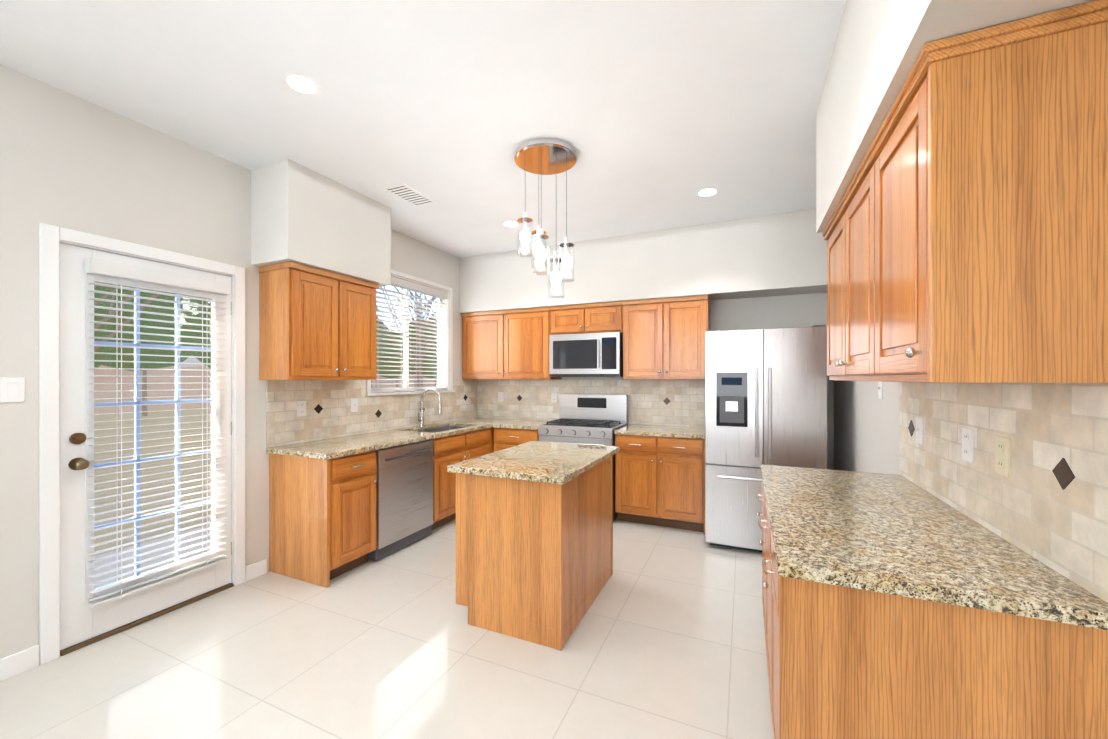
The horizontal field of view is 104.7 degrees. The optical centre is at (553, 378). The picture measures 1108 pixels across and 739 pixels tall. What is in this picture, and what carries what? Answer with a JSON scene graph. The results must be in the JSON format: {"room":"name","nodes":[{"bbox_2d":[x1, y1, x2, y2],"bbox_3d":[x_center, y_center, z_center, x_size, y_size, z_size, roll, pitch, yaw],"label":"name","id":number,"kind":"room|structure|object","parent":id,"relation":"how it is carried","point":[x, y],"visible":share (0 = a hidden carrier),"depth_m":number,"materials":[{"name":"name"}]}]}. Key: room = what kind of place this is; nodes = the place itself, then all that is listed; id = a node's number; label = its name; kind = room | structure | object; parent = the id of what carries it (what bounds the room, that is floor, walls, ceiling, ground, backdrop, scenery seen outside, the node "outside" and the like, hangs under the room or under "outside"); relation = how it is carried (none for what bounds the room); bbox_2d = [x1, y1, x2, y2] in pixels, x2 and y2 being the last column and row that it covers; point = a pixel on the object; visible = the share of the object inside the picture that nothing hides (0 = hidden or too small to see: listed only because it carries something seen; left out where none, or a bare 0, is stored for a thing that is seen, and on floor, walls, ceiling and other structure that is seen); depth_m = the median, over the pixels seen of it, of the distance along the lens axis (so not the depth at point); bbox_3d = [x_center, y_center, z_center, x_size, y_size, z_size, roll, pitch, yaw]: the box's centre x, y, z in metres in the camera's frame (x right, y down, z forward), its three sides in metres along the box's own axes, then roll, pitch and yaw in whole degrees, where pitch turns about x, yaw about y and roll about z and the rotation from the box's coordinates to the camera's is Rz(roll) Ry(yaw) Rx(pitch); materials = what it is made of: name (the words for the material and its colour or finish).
{"room":"kitchen","nodes":[
{"label":"kitchen","id":0,"kind":"room"},
{"bbox_2d":[0,64,461,664],"bbox_3d":[-2.515,-0.029,2.172,0.140,2.820,7.510,0,0,24],"label":"wall","id":1,"kind":"structure","parent":0,"point":[72,162],"depth_m":2.21,"materials":[{"name":"paint"}]},
{"bbox_2d":[0,377,24,402],"bbox_3d":[-2.516,0.051,1.986,0.009,0.116,0.072,0,0,24],"label":"light switch","id":2,"kind":"object","parent":1,"relation":"attached to","point":[12,389],"visible":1,"depth_m":1.98,"materials":[{"name":"white plastic"}]},
{"bbox_2d":[0,559,266,680],"bbox_3d":[-2.980,1.332,0.941,0.014,0.100,4.600,0,0,24],"label":"baseboard","id":3,"kind":"structure","parent":1,"relation":"attached to","point":[17,663],"depth_m":2.02,"materials":[{"name":"white"}]},
{"bbox_2d":[39,223,244,664],"bbox_3d":[-2.354,0.314,2.511,0.158,2.133,0.926,0,0,24],"label":"door frame","id":4,"kind":"structure","parent":1,"relation":"attached to","point":[52,238],"depth_m":2.11,"materials":[{"name":"white painted wood"}]},
{"bbox_2d":[60,243,231,649],"bbox_3d":[-2.294,0.340,2.491,0.116,2.038,0.794,0,0,24],"label":"patio door","id":5,"kind":"structure","parent":1,"relation":"in","point":[81,620],"depth_m":2.31,"materials":[{"name":"white"}]},
{"bbox_2d":[84,257,229,608],"bbox_3d":[-2.263,0.281,2.490,0.064,1.800,0.650,0,0,24],"label":"door blinds","id":6,"kind":"object","parent":5,"relation":"attached to","point":[104,268],"visible":1,"depth_m":2.43,"materials":[{"name":"white plastic"}]},
{"bbox_2d":[258,262,379,379],"bbox_3d":[-1.748,-0.387,3.265,0.367,0.791,0.760,0,0,24],"label":"upper cabinet","id":7,"kind":"object","parent":1,"relation":"attached to","point":[317,324],"visible":1,"depth_m":3.03,"materials":[{"name":"brown wood"}]},
{"bbox_2d":[266,379,476,447],"bbox_3d":[-1.509,0.249,4.236,0.013,0.481,2.618,0,0,24],"label":"backsplash","id":8,"kind":"structure","parent":1,"relation":"attached to","point":[329,414],"depth_m":3.63,"materials":[{"name":"tile"}]},
{"bbox_2d":[297,401,305,416],"bbox_3d":[-1.930,0.228,3.272,0.008,0.116,0.072,0,0,24],"label":"outlet","id":9,"kind":"object","parent":8,"relation":"attached to","point":[301,408],"visible":1,"depth_m":3.27,"materials":[{"name":"white plastic"}]},
{"bbox_2d":[350,398,357,411],"bbox_3d":[-1.730,0.230,3.710,0.016,0.116,0.072,0,0,24],"label":"outlet","id":10,"kind":"object","parent":8,"relation":"attached to","point":[354,405],"visible":1,"depth_m":3.71,"materials":[{"name":"white plastic"}]},
{"bbox_2d":[365,269,454,395],"bbox_3d":[-1.489,-0.448,4.430,0.175,1.205,1.260,0,0,24],"label":"window","id":11,"kind":"structure","parent":1,"relation":"in","point":[410,278],"depth_m":4.70,"materials":[{"name":"white plastic"}]},
{"bbox_2d":[371,276,413,391],"bbox_3d":[-1.595,-0.433,4.167,0.066,1.118,0.567,0,0,24],"label":"window blinds","id":12,"kind":"object","parent":11,"relation":"attached to","point":[402,283],"visible":0.56,"depth_m":4.21,"materials":[{"name":"white plastic"}]},
{"bbox_2d":[409,283,447,390],"bbox_3d":[-1.364,-0.434,4.685,0.066,1.118,0.567,0,0,24],"label":"window blinds","id":13,"kind":"object","parent":11,"relation":"attached to","point":[428,291],"visible":0.96,"depth_m":4.67,"materials":[{"name":"white plastic"}]},
{"bbox_2d":[0,517,772,738],"bbox_3d":[-0.693,1.431,1.361,4.130,0.100,7.510,0,0,24],"label":"floor","id":14,"kind":"structure","parent":0,"point":[666,639],"depth_m":2.06,"materials":[{"name":"tile"}]},
{"bbox_2d":[269,450,376,587],"bbox_3d":[-1.659,0.954,3.117,0.650,0.852,0.412,0,0,24],"label":"base cabinet","id":15,"kind":"object","parent":14,"relation":"on","point":[322,522],"visible":0.92,"depth_m":2.95,"materials":[{"name":"brown wood"}]},
{"bbox_2d":[368,439,433,560],"bbox_3d":[-1.448,0.950,3.591,0.610,0.836,0.620,0,0,24],"label":"dishwasher","id":16,"kind":"object","parent":14,"relation":"on","point":[404,496],"visible":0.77,"depth_m":3.42,"materials":[{"name":"grey metal"}]},
{"bbox_2d":[431,443,490,530],"bbox_3d":[-1.151,1.059,4.304,0.614,0.640,0.917,0,0,24],"label":"base cabinet","id":17,"kind":"object","parent":14,"relation":"on","point":[452,449],"depth_m":3.94,"materials":[{"name":"brown wood"}]},
{"bbox_2d":[451,435,493,452],"bbox_3d":[-0.842,1.059,4.995,0.614,0.640,0.708,0,0,24],"label":"base cabinet","id":18,"kind":"object","parent":14,"relation":"on","point":[483,440],"depth_m":4.45,"materials":[{"name":"brown wood"}]},
{"bbox_2d":[266,417,512,459],"bbox_3d":[-1.229,0.604,4.114,0.623,0.226,2.633,0,0,24],"label":"countertop","id":19,"kind":"structure","parent":18,"relation":"on","point":[331,448],"depth_m":3.46,"materials":[{"name":"stone"}]},
{"bbox_2d":[418,388,441,425],"bbox_3d":[-1.274,0.290,4.356,0.278,0.398,0.111,0,0,24],"label":"faucet","id":20,"kind":"object","parent":19,"relation":"on","point":[421,420],"visible":1,"depth_m":4.38,"materials":[{"name":"silver metal"}]},
{"bbox_2d":[494,427,538,451],"bbox_3d":[-0.296,0.953,4.784,0.555,0.852,0.650,0,0,24],"label":"base cabinet","id":21,"kind":"object","parent":14,"relation":"on","point":[505,438],"visible":0.25,"depth_m":4.54,"materials":[{"name":"brown wood"}]},
{"bbox_2d":[493,419,550,429],"bbox_3d":[-0.283,0.508,4.792,0.540,0.036,0.623,0,0,24],"label":"countertop","id":22,"kind":"structure","parent":21,"relation":"on","point":[515,423],"depth_m":4.61,"materials":[{"name":"stone"}]},
{"bbox_2d":[456,456,612,650],"bbox_3d":[-0.073,0.955,2.721,0.653,0.852,0.928,0,0,24],"label":"kitchen island","id":23,"kind":"object","parent":14,"relation":"on","point":[534,561],"visible":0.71,"depth_m":2.32,"materials":[{"name":"brown wood"}]},
{"bbox_2d":[447,441,619,484],"bbox_3d":[-0.063,0.509,2.755,0.715,0.036,1.060,0,0,24],"label":"island countertop","id":24,"kind":"structure","parent":23,"relation":"on","point":[551,462],"depth_m":2.53,"materials":[{"name":"beige stone"}]},
{"bbox_2d":[538,394,627,519],"bbox_3d":[0.305,0.777,4.459,0.776,1.205,0.658,0,0,24],"label":"range","id":25,"kind":"object","parent":14,"relation":"on","point":[592,419],"visible":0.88,"depth_m":4.50,"materials":[{"name":"silver metal"}]},
{"bbox_2d":[615,434,705,534],"bbox_3d":[1.072,0.954,4.174,0.824,0.852,0.650,0,0,24],"label":"base cabinet","id":26,"kind":"object","parent":14,"relation":"on","point":[659,481],"visible":0.96,"depth_m":3.91,"materials":[{"name":"brown wood"}]},
{"bbox_2d":[614,424,704,438],"bbox_3d":[1.079,0.508,4.187,0.828,0.036,0.620,0,0,24],"label":"countertop","id":27,"kind":"structure","parent":26,"relation":"on","point":[667,431],"depth_m":4.05,"materials":[{"name":"stone"}]},
{"bbox_2d":[759,484,765,603],"bbox_3d":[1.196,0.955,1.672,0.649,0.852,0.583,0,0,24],"label":"base cabinet","id":28,"kind":"object","parent":14,"relation":"on","point":[763,497],"depth_m":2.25,"materials":[{"name":"brown wood"}]},
{"bbox_2d":[760,465,1107,629],"bbox_3d":[1.191,0.510,1.667,0.655,0.036,1.435,0,0,24],"label":"countertop","id":29,"kind":"structure","parent":28,"relation":"on","point":[896,534],"depth_m":1.23,"materials":[{"name":"stone"}]},
{"bbox_2d":[705,325,826,552],"bbox_3d":[1.784,0.490,3.679,0.851,1.779,0.907,0,0,24],"label":"refrigerator","id":30,"kind":"object","parent":14,"relation":"on","point":[765,396],"visible":0.75,"depth_m":3.34,"materials":[{"name":"silver metal"}]},
{"bbox_2d":[763,508,1107,738],"bbox_3d":[1.023,0.955,1.283,0.649,0.852,0.536,0,0,24],"label":"base cabinet","id":31,"kind":"object","parent":14,"relation":"on","point":[843,662],"depth_m":1.05,"materials":[{"name":"brown wood"}]},
{"bbox_2d":[0,0,845,257],"bbox_3d":[-0.693,-1.489,1.359,4.130,0.100,7.510,0,0,24],"label":"ceiling","id":32,"kind":"structure","parent":0,"point":[657,114],"depth_m":2.16,"materials":[{"name":"paint"}]},
{"bbox_2d":[282,72,321,95],"bbox_3d":[-1.229,-1.437,2.085,0.170,0.004,0.170,0,0,24],"label":"recessed light","id":33,"kind":"object","parent":32,"relation":"in","point":[301,83],"visible":1,"depth_m":2.08,"materials":[{"name":"white"}]},
{"bbox_2d":[251,159,390,286],"bbox_3d":[-1.734,-1.113,3.280,0.385,0.653,0.890,0,0,24],"label":"soffit","id":34,"kind":"structure","parent":32,"relation":"attached to","point":[302,215],"depth_m":2.98,"materials":[{"name":"paint"}]},
{"bbox_2d":[383,183,435,206],"bbox_3d":[-1.124,-1.433,3.352,0.200,0.012,0.360,0,0,24],"label":"ceiling vent","id":35,"kind":"object","parent":32,"relation":"in","point":[405,192],"visible":1,"depth_m":3.33,"materials":[{"name":"white metal"}]},
{"bbox_2d":[502,221,519,226],"bbox_3d":[-0.399,-1.438,3.971,0.170,0.004,0.170,0,0,24],"label":"recessed light","id":36,"kind":"object","parent":32,"relation":"in","point":[510,223],"visible":0.88,"depth_m":3.96,"materials":[{"name":"white"}]},
{"bbox_2d":[514,138,576,298],"bbox_3d":[-0.054,-0.973,2.755,0.400,0.932,0.400,0,0,24],"label":"pendant light","id":37,"kind":"object","parent":32,"relation":"hanging from","point":[545,156],"visible":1,"depth_m":2.72,"materials":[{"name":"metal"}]},
{"bbox_2d":[459,208,827,312],"bbox_3d":[0.703,-1.114,4.490,3.850,0.653,0.375,0,0,24],"label":"soffit","id":38,"kind":"structure","parent":32,"relation":"attached to","point":[780,254],"depth_m":4.12,"materials":[{"name":"paint"}]},
{"bbox_2d":[696,187,718,196],"bbox_3d":[1.184,-1.437,3.298,0.170,0.004,0.170,0,0,24],"label":"recessed light","id":39,"kind":"object","parent":32,"relation":"in","point":[708,192],"visible":1,"depth_m":3.29,"materials":[{"name":"white"}]},
{"bbox_2d":[816,0,1094,232],"bbox_3d":[0.505,-1.111,-0.209,0.385,0.653,5.340,0,0,24],"label":"soffit","id":40,"kind":"structure","parent":32,"relation":"attached to","point":[878,46],"depth_m":1.32,"materials":[{"name":"paint"}]},
{"bbox_2d":[528,292,833,469],"bbox_3d":[0.808,-0.031,4.726,3.850,2.820,0.140,0,0,24],"label":"wall","id":41,"kind":"structure","parent":0,"point":[791,311],"depth_m":4.06,"materials":[{"name":"paint"}]},
{"bbox_2d":[461,307,561,378],"bbox_3d":[-0.519,-0.389,5.037,1.168,0.791,0.367,0,0,24],"label":"upper cabinet","id":42,"kind":"object","parent":41,"relation":"attached to","point":[508,344],"visible":1,"depth_m":4.88,"materials":[{"name":"brown wood"}]},
{"bbox_2d":[549,301,622,334],"bbox_3d":[0.384,-0.628,4.635,0.806,0.311,0.367,0,0,24],"label":"upper cabinet","id":43,"kind":"object","parent":41,"relation":"attached to","point":[606,317],"visible":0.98,"depth_m":4.48,"materials":[{"name":"brown wood"}]},
{"bbox_2d":[549,332,622,376],"bbox_3d":[0.371,-0.246,4.606,0.776,0.450,0.419,0,0,24],"label":"microwave","id":44,"kind":"object","parent":43,"relation":"attached to","point":[588,355],"visible":0.9,"depth_m":4.43,"materials":[{"name":"silver metal"}]},
{"bbox_2d":[477,379,704,426],"bbox_3d":[0.299,0.249,4.867,2.802,0.481,0.013,0,0,24],"label":"backsplash","id":45,"kind":"structure","parent":41,"relation":"attached to","point":[669,402],"depth_m":4.75,"materials":[{"name":"tile"}]},
{"bbox_2d":[498,392,503,401],"bbox_3d":[-0.657,0.224,5.284,0.072,0.116,0.008,0,0,24],"label":"outlet","id":46,"kind":"object","parent":45,"relation":"attached to","point":[500,396],"visible":1,"depth_m":5.28,"materials":[{"name":"white plastic"}]},
{"bbox_2d":[551,393,556,402],"bbox_3d":[0.000,0.219,4.991,0.072,0.116,0.008,0,0,24],"label":"outlet","id":47,"kind":"object","parent":45,"relation":"attached to","point":[554,397],"visible":1,"depth_m":4.99,"materials":[{"name":"white plastic"}]},
{"bbox_2d":[622,295,709,379],"bbox_3d":[1.127,-0.388,4.303,0.818,0.791,0.367,0,0,24],"label":"upper cabinet","id":48,"kind":"object","parent":41,"relation":"attached to","point":[663,338],"visible":0.96,"depth_m":4.16,"materials":[{"name":"brown wood"}]},
{"bbox_2d":[834,380,1107,474],"bbox_3d":[1.129,-0.028,0.548,0.140,2.820,7.510,0,0,24],"label":"wall","id":49,"kind":"structure","parent":0,"point":[866,429],"depth_m":2.83,"materials":[{"name":"paint"}]},
{"bbox_2d":[823,164,862,380],"bbox_3d":[1.414,-0.378,1.775,0.335,0.773,0.986,0,0,24],"label":"upper cabinet","id":50,"kind":"object","parent":49,"relation":"attached to","point":[844,235],"depth_m":1.84,"materials":[{"name":"brown wood"}]},
{"bbox_2d":[878,381,882,398],"bbox_3d":[1.927,0.061,2.530,0.016,0.116,0.072,0,0,24],"label":"light switch","id":51,"kind":"object","parent":49,"relation":"attached to","point":[880,389],"visible":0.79,"depth_m":2.52,"materials":[{"name":"white plastic"}]},
{"bbox_2d":[863,0,1107,382],"bbox_3d":[1.151,-0.378,1.187,0.337,0.773,0.547,0,0,24],"label":"upper cabinet","id":52,"kind":"object","parent":49,"relation":"attached to","point":[965,233],"depth_m":0.96,"materials":[{"name":"brown wood"}]},
{"bbox_2d":[900,382,1107,602],"bbox_3d":[1.484,0.251,1.537,0.013,0.481,1.435,0,0,24],"label":"backsplash","id":53,"kind":"structure","parent":49,"relation":"attached to","point":[1046,502],"depth_m":1.20,"materials":[{"name":"tile"}]},
{"bbox_2d":[915,417,922,443],"bbox_3d":[1.650,0.234,1.938,0.016,0.116,0.072,0,0,24],"label":"light switch","id":54,"kind":"object","parent":53,"relation":"attached to","point":[919,430],"visible":0.98,"depth_m":1.93,"materials":[{"name":"white plastic"}]},
{"bbox_2d":[962,427,973,462],"bbox_3d":[1.467,0.234,1.518,0.008,0.116,0.072,0,0,24],"label":"outlet","id":55,"kind":"object","parent":53,"relation":"attached to","point":[968,444],"visible":1,"depth_m":1.50,"materials":[{"name":"white plastic"}]},
{"bbox_2d":[995,435,1009,476],"bbox_3d":[1.375,0.236,1.312,0.008,0.116,0.072,0,0,24],"label":"outlet","id":56,"kind":"object","parent":53,"relation":"attached to","point":[1002,455],"visible":1,"depth_m":1.30,"materials":[{"name":"beige plastic"}]},
{"label":"outside","id":57,"kind":"structure","parent":0,"visible":0},
{"bbox_2d":[94,403,210,555],"bbox_3d":[-28.793,1.523,29.199,69.850,0.080,90.000,0,0,24],"label":"ground","id":58,"kind":"structure","parent":57,"point":[143,429],"depth_m":6.98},
{"bbox_2d":[94,525,210,588],"bbox_3d":[-3.053,1.455,2.944,1.450,0.090,3.000,0,0,24],"label":"patio slab","id":59,"kind":"object","parent":58,"relation":"on","point":[143,550],"depth_m":3.41,"materials":[{"name":"grey concrete"}]},
{"bbox_2d":[130,302,210,399],"bbox_3d":[-32.686,-2.976,27.646,13.200,8.920,37.200,0,0,24],"label":"neighbouring house","id":60,"kind":"structure","parent":58,"relation":"on","point":[193,360],"depth_m":29.61,"materials":[{"name":"beige"}]},
{"bbox_2d":[94,281,436,415],"bbox_3d":[-7.646,-1.766,18.458,19.220,6.512,47.463,0,0,24],"label":"trees","id":61,"kind":"object","parent":58,"relation":"on","point":[143,329],"depth_m":16.01,"materials":[{"name":"green plant"}]},
{"bbox_2d":[94,365,436,413],"bbox_3d":[-18.240,0.424,20.662,0.080,2.130,63.000,0,0,24],"label":"fence","id":62,"kind":"object","parent":58,"relation":"on","point":[112,409],"depth_m":20.10,"materials":[{"name":"beige wood"}]}
]}

